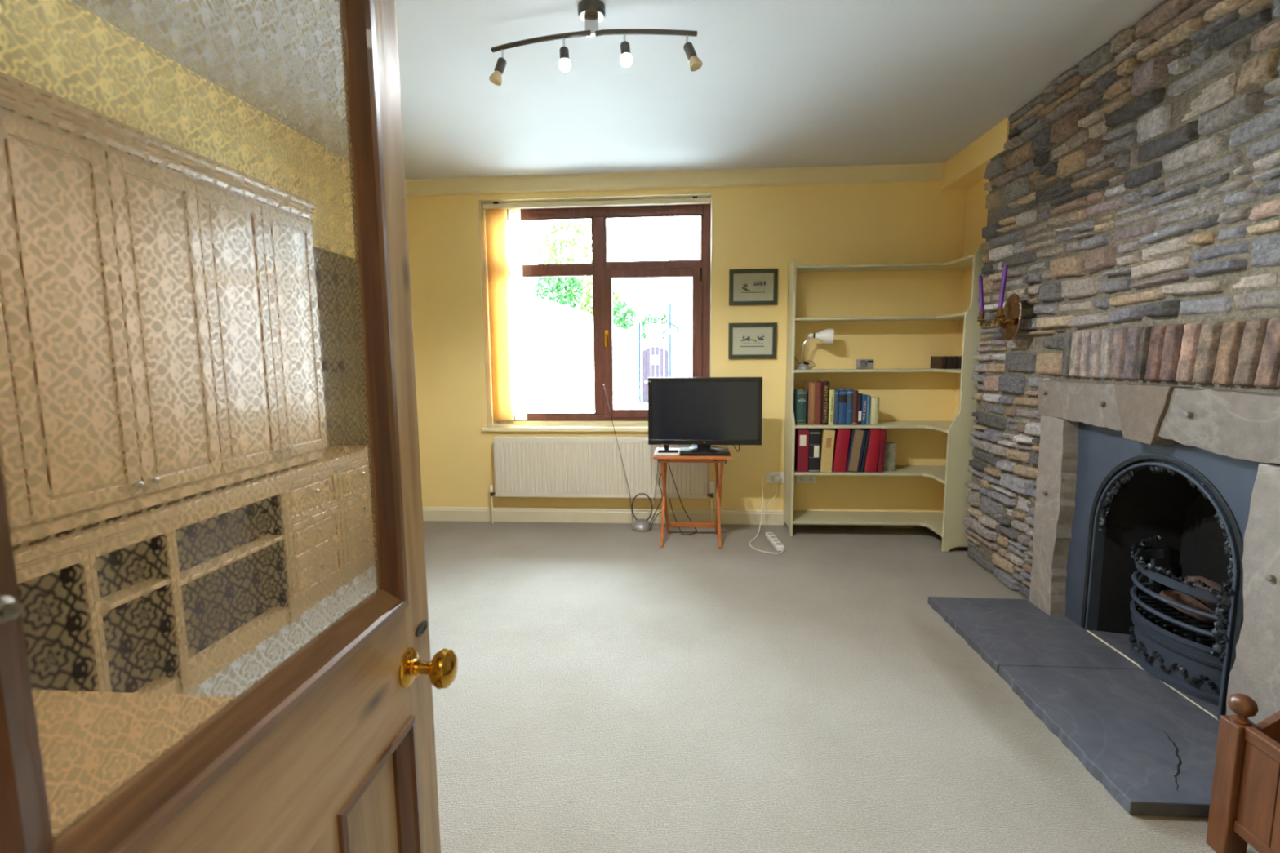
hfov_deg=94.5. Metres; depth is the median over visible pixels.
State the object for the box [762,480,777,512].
cord
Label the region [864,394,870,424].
book
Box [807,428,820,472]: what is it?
album
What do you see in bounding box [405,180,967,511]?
wall
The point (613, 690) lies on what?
floor
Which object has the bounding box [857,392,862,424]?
book
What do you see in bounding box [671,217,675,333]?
downpipe
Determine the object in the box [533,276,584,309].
shrub
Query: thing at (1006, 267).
taper candle
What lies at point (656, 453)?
box
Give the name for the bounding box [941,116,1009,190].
beam
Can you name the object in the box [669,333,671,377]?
gate post
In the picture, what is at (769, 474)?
cord
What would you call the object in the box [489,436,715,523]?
radiator
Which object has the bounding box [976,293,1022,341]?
candle sconce
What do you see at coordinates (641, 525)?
tv aerial
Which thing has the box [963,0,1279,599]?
wall
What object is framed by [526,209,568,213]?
vent
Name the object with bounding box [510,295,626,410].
wall
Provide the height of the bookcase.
1.990 m
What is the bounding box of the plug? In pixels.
[773,475,780,481]
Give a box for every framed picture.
[728,268,777,305]
[728,322,777,359]
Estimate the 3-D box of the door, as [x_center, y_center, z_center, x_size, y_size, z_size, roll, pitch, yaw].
[-0.343,0.211,0.578,0.112,2.030,0.686,0,7,4]
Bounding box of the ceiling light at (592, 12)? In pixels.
[488,0,702,85]
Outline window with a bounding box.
[477,192,712,431]
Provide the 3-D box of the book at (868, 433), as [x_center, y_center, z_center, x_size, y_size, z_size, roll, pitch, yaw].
[1.592,0.163,4.262,0.057,0.300,0.220,0,7,4]
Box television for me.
[648,377,762,453]
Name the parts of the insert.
scroll leg, post, moulding, arch moulding, plate, fire grate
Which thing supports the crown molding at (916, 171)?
attached to the wall at (907, 222)
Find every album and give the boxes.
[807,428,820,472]
[819,428,835,472]
[831,428,850,472]
[863,428,882,472]
[875,428,886,472]
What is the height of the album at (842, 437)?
0.313 m
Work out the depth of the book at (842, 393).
4.16 m
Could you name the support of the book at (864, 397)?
on the bookcase
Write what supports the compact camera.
on the bookcase
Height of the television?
0.502 m
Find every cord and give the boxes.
[749,474,782,554]
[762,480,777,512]
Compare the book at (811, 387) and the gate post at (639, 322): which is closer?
the book at (811, 387)
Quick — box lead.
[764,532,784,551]
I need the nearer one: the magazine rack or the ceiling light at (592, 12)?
the magazine rack
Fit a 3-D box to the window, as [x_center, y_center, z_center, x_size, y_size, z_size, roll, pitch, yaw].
[-0.323,-0.847,4.599,1.813,1.746,0.335,0,7,4]
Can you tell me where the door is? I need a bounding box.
[0,0,457,852]
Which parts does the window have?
sill, handle, sash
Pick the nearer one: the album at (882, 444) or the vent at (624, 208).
the album at (882, 444)
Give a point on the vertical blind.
(496, 220)
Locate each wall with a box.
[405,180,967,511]
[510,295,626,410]
[667,216,700,377]
[954,178,989,417]
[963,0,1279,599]
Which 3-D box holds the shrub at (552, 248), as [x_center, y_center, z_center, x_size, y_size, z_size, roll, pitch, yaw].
[-2.154,-3.746,18.881,2.484,5.682,0.939,0,7,4]
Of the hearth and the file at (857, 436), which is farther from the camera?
the file at (857, 436)
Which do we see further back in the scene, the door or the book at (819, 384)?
the book at (819, 384)
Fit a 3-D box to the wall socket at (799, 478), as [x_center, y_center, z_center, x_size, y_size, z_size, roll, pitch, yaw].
[1.262,0.389,4.493,0.150,0.087,0.014,0,7,4]
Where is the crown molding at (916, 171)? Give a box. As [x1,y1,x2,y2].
[404,162,944,195]
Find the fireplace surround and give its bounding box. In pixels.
[1029,317,1279,724]
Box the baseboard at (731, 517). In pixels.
[422,506,943,524]
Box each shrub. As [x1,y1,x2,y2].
[530,219,609,305]
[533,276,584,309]
[578,286,621,315]
[612,300,636,330]
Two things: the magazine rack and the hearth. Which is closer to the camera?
the magazine rack
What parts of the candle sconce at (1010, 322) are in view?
arm, arm, plate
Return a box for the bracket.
[656,302,679,339]
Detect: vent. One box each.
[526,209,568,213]
[622,206,675,211]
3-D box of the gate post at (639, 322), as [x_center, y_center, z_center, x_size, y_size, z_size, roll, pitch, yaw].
[-0.009,-1.830,16.947,0.056,2.300,0.100,0,7,4]
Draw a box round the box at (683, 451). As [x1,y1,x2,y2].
[680,447,729,455]
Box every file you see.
[794,428,808,472]
[845,428,866,472]
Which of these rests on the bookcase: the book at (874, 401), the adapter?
the book at (874, 401)
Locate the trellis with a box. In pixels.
[644,316,667,362]
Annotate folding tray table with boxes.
[653,447,732,547]
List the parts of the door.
glazing moulding, glazing moulding, lock rail, panel moulding, panel, glazing moulding, panel moulding, panel moulding, knob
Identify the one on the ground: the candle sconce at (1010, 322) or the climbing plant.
the climbing plant
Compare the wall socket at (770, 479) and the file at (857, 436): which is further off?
the wall socket at (770, 479)
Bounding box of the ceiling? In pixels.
[395,0,1167,179]
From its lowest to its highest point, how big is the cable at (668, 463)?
0.608 m
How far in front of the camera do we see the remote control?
3.93 m
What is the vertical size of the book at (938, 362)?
0.089 m
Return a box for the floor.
[422,520,1258,852]
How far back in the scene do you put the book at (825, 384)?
4.17 m
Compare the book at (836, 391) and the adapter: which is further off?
the book at (836, 391)
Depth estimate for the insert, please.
2.46 m
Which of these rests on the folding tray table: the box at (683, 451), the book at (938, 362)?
the box at (683, 451)
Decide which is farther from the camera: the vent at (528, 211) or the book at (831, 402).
the vent at (528, 211)
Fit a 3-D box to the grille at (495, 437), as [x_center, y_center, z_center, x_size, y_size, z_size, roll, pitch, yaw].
[-0.308,0.084,4.500,1.626,0.006,0.071,0,7,4]
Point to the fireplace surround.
(1239, 425)
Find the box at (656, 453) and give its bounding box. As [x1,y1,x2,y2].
[654,448,679,455]
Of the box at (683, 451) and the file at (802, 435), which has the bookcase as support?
the file at (802, 435)
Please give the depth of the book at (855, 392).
4.15 m
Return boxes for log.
[1158,590,1217,623]
[1180,576,1229,608]
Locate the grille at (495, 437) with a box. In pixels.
[493,436,648,438]
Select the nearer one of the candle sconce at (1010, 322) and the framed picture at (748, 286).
the candle sconce at (1010, 322)
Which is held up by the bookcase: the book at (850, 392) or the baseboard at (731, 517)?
the book at (850, 392)
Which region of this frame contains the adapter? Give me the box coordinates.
[664,441,671,449]
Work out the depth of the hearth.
2.12 m
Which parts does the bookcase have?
panel, plinth rail, shelf, shelf, shelf, shelf, shelf, shelf, plinth rail, panel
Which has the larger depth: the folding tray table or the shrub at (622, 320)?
the shrub at (622, 320)
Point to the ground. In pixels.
(632, 381)
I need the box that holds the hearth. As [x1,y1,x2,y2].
[928,596,1219,817]
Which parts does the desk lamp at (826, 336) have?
stem, lamp shade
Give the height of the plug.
0.045 m
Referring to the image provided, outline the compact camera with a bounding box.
[855,359,874,368]
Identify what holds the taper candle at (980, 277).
on the candle sconce at (1010, 322)
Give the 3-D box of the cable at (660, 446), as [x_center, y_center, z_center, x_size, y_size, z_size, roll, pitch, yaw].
[0.122,0.437,4.286,0.050,0.612,0.171,-4,8,-27]
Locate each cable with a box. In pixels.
[648,446,662,525]
[668,462,697,535]
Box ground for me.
[514,375,664,413]
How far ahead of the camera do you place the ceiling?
2.84 m
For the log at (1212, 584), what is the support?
on the log at (1180, 597)
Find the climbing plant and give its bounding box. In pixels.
[640,313,667,350]
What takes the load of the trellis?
on the ground
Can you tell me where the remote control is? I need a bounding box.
[657,449,678,453]
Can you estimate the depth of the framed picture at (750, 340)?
4.40 m
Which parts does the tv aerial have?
telescopic rod, telescopic rod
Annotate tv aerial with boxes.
[602,383,658,532]
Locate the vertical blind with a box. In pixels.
[481,195,710,424]
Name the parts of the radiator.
panel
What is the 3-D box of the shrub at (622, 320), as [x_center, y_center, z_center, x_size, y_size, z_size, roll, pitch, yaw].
[-0.489,-1.884,15.453,0.831,2.773,0.382,0,7,4]
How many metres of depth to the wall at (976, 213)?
4.13 m
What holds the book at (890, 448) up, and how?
on the bookcase
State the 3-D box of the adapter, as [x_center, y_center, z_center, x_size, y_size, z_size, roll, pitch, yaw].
[0.189,0.131,4.068,0.039,0.057,0.079,2,7,18]
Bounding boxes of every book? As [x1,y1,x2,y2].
[793,388,806,424]
[804,381,816,424]
[813,381,822,424]
[817,380,829,424]
[828,388,834,424]
[833,388,839,424]
[834,388,847,424]
[846,388,853,424]
[852,389,857,424]
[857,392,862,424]
[859,428,870,472]
[861,394,866,424]
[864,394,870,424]
[930,355,961,368]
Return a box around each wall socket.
[766,471,784,483]
[795,475,816,483]
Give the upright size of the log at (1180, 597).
0.074 m
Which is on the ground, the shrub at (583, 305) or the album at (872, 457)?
the shrub at (583, 305)
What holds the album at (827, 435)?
on the bookcase
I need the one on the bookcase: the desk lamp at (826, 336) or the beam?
the desk lamp at (826, 336)
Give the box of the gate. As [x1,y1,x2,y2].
[642,346,668,402]
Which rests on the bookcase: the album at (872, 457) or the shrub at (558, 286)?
the album at (872, 457)
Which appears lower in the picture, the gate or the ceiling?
the gate
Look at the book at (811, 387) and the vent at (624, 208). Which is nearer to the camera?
the book at (811, 387)
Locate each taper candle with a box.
[978,275,983,311]
[998,264,1008,307]
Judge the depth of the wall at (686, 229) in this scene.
16.93 m
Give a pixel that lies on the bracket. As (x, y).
(670, 323)
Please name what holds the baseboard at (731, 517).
attached to the wall at (907, 222)
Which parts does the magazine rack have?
post, rail, slat panel, rail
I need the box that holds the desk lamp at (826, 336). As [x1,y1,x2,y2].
[795,328,834,369]
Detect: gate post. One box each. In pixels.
[638,321,640,402]
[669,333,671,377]
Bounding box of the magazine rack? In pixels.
[1205,693,1279,852]
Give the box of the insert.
[1065,422,1271,720]
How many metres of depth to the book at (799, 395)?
4.18 m
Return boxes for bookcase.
[782,240,986,551]
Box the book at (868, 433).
[859,428,870,472]

